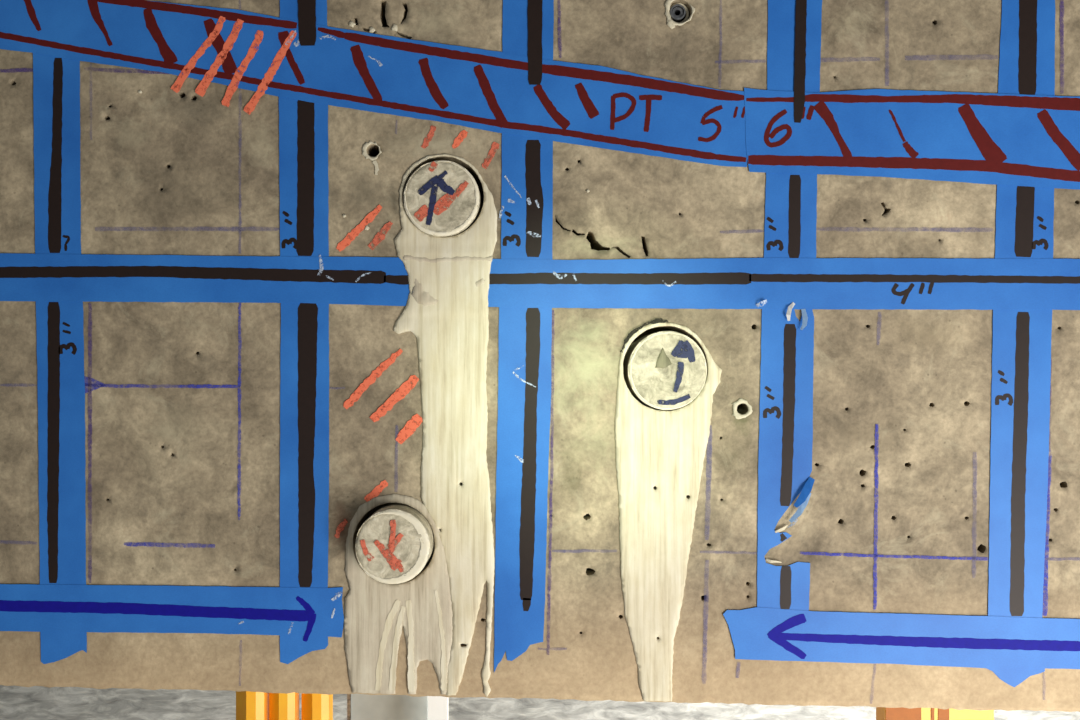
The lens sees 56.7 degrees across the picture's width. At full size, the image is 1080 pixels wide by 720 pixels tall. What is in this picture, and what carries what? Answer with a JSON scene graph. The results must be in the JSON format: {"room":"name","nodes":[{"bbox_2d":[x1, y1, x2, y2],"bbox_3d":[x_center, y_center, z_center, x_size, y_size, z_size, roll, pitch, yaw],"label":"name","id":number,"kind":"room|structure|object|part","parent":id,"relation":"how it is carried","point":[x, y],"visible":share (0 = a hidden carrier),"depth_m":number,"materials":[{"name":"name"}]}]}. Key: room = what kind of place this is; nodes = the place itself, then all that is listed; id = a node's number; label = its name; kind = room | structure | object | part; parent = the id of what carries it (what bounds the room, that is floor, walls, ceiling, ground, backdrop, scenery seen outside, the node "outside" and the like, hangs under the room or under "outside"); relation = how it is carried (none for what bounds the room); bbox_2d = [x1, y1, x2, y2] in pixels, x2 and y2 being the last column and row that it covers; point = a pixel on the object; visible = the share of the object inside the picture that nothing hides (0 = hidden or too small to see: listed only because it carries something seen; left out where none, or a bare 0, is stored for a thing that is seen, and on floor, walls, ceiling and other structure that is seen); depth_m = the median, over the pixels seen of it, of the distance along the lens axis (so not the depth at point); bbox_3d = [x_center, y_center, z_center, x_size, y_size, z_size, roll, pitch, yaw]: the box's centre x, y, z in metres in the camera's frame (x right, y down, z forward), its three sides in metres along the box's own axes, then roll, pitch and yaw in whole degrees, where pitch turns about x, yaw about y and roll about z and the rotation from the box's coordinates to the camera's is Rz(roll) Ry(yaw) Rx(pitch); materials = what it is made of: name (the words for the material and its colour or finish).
{"room":"construction site","nodes":[
{"label":"construction site","id":0,"kind":"room"},
{"bbox_2d":[0,0,1079,711],"bbox_3d":[0.000,-0.345,1.149,2.480,1.430,0.302,0,0,0],"label":"wall","id":1,"kind":"structure","parent":0,"point":[182,399],"depth_m":1.00,"materials":[{"name":"concrete"}]},
{"bbox_2d":[33,53,86,663],"bbox_3d":[-0.481,-0.058,1.000,0.056,0.724,0.001,0,0,0],"label":"tape strip","id":2,"kind":"object","parent":1,"relation":"attached to","point":[56,80],"visible":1,"depth_m":1.00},
{"bbox_2d":[0,584,343,641],"bbox_3d":[-0.628,0.251,0.999,0.864,0.061,0.001,0,0,0],"label":"tape strip","id":3,"kind":"object","parent":1,"relation":"attached to","point":[306,612],"visible":1,"depth_m":1.00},
{"bbox_2d":[279,0,328,663],"bbox_3d":[-0.236,-0.058,0.999,0.050,0.724,0.001,0,0,0],"label":"tape strip","id":4,"kind":"object","parent":1,"relation":"attached to","point":[303,125],"visible":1,"depth_m":1.00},
{"bbox_2d":[0,0,746,166],"bbox_3d":[-0.426,-0.306,0.999,1.268,0.227,0.001,0,0,0],"label":"tape strip","id":5,"kind":"object","parent":1,"relation":"attached to","point":[597,106],"visible":1,"depth_m":1.00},
{"bbox_2d":[355,503,434,583],"bbox_3d":[-0.143,0.181,1.017,0.073,0.073,0.101,0,0,0],"label":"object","id":6,"kind":"object","parent":1,"relation":"attached to","point":[396,542],"visible":0.99,"depth_m":0.97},
{"bbox_2d":[344,494,452,694],"bbox_3d":[-0.141,0.234,0.999,0.109,0.201,0.002,0,0,0],"label":"slurry drip","id":7,"kind":"object","parent":1,"relation":"attached to","point":[375,612],"visible":1,"depth_m":1.00,"materials":[{"name":"beige concrete"}]},
{"bbox_2d":[404,160,482,236],"bbox_3d":[-0.098,-0.161,1.030,0.076,0.076,0.075,0,0,0],"label":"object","id":8,"kind":"object","parent":1,"relation":"attached to","point":[442,198],"visible":0.94,"depth_m":0.99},
{"bbox_2d":[393,154,496,696],"bbox_3d":[-0.095,0.065,0.998,0.104,0.543,0.005,0,0,0],"label":"slurry drip","id":9,"kind":"object","parent":1,"relation":"attached to","point":[446,309],"visible":1,"depth_m":1.00,"materials":[{"name":"beige concrete"}]},
{"bbox_2d":[494,0,553,671],"bbox_3d":[-0.016,-0.054,0.999,0.060,0.733,0.001,0,0,0],"label":"tape strip","id":10,"kind":"object","parent":1,"relation":"attached to","point":[525,333],"visible":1,"depth_m":1.00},
{"bbox_2d":[0,253,1079,309],"bbox_3d":[-0.050,-0.078,0.997,2.020,0.060,0.006,0,0,0],"label":"tape strip","id":11,"kind":"object","parent":1,"relation":"attached to","point":[704,283],"visible":1,"depth_m":1.00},
{"bbox_2d":[623,331,706,409],"bbox_3d":[0.128,0.010,1.032,0.079,0.079,0.072,0,0,0],"label":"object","id":12,"kind":"object","parent":1,"relation":"attached to","point":[663,370],"visible":1,"depth_m":1.00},
{"bbox_2d":[615,318,721,701],"bbox_3d":[0.129,0.150,0.999,0.107,0.383,0.002,0,0,0],"label":"slurry drip","id":13,"kind":"object","parent":1,"relation":"attached to","point":[665,450],"visible":1,"depth_m":1.00,"materials":[{"name":"beige concrete"}]},
{"bbox_2d":[669,3,688,22],"bbox_3d":[0.139,-0.349,1.032,0.022,0.022,0.056,0,0,0],"label":"anchor","id":14,"kind":"object","parent":1,"relation":"attached to","point":[679,13],"visible":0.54,"depth_m":1.01,"materials":[{"name":"metal"}]},
{"bbox_2d":[757,0,821,610],"bbox_3d":[0.250,-0.084,0.996,0.066,0.672,0.008,0,0,0],"label":"tape strip","id":15,"kind":"object","parent":1,"relation":"attached to","point":[794,26],"visible":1,"depth_m":1.00,"materials":[{"name":"blue plastic"}]},
{"bbox_2d":[723,607,1079,668],"bbox_3d":[0.572,0.281,0.999,0.777,0.067,0.001,0,0,0],"label":"tape strip","id":16,"kind":"object","parent":1,"relation":"attached to","point":[757,633],"visible":1,"depth_m":1.00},
{"bbox_2d":[744,88,1079,189],"bbox_3d":[0.582,-0.215,0.999,0.756,0.114,0.001,0,0,0],"label":"tape strip","id":17,"kind":"object","parent":1,"relation":"attached to","point":[968,137],"visible":1,"depth_m":1.00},
{"bbox_2d":[986,0,1054,686],"bbox_3d":[0.480,-0.046,1.000,0.071,0.747,0.001,0,0,0],"label":"tape strip","id":18,"kind":"object","parent":1,"relation":"attached to","point":[1021,345],"visible":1,"depth_m":1.00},
{"bbox_2d":[0,685,1079,719],"bbox_3d":[0.000,0.300,2.550,10.000,2.600,0.100,0,0,0],"label":"floor","id":19,"kind":"structure","parent":0,"point":[16,702],"depth_m":2.50,"materials":[{"name":"grey concrete"}]},
{"bbox_3d":[0.000,1.650,0.710,10.000,0.100,3.820,0,0,0],"label":"floor","id":20,"kind":"structure","parent":0,"visible":0},
{"bbox_2d":[236,691,268,719],"bbox_3d":[-0.323,0.966,1.128,0.036,1.267,0.055,0,0,0],"label":"post","id":21,"kind":"object","parent":20,"relation":"on","point":[249,705],"visible":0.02,"depth_m":1.10,"materials":[{"name":"yellow paint"}]},
{"bbox_2d":[269,692,298,719],"bbox_3d":[-0.287,0.967,1.126,0.032,1.266,0.052,0,0,0],"label":"post","id":22,"kind":"object","parent":20,"relation":"on","point":[282,706],"visible":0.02,"depth_m":1.10,"materials":[{"name":"yellow paint"}]},
{"bbox_2d":[301,694,332,719],"bbox_3d":[-0.250,0.967,1.127,0.034,1.266,0.053,0,0,0],"label":"post","id":23,"kind":"object","parent":20,"relation":"on","point":[313,706],"visible":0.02,"depth_m":1.10,"materials":[{"name":"yellow paint"}]},
{"bbox_2d":[347,694,427,719],"bbox_3d":[-0.183,0.969,1.210,0.095,1.262,0.024,0,0,0],"label":"metal panel","id":24,"kind":"object","parent":20,"relation":"on","point":[359,706],"visible":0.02,"depth_m":1.20,"materials":[{"name":"metal"}]},
{"bbox_3d":[-0.229,0.969,1.210,0.004,1.262,0.024,0,0,0],"label":"edge trim","id":25,"kind":"part","parent":24,"relation":"part of","materials":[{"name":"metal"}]},
{"bbox_2d":[428,696,448,719],"bbox_3d":[-0.115,0.969,1.130,0.021,1.262,0.020,0,0,0],"label":"batten","id":26,"kind":"object","parent":20,"relation":"on","point":[438,706],"visible":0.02,"depth_m":1.12,"materials":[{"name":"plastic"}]},
{"bbox_2d":[876,707,993,719],"bbox_3d":[0.447,0.976,1.135,0.122,1.248,0.031,0,0,0],"label":"plank","id":27,"kind":"object","parent":20,"relation":"on","point":[882,713],"visible":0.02,"depth_m":1.12,"materials":[{"name":"yellow paint"}]}
]}

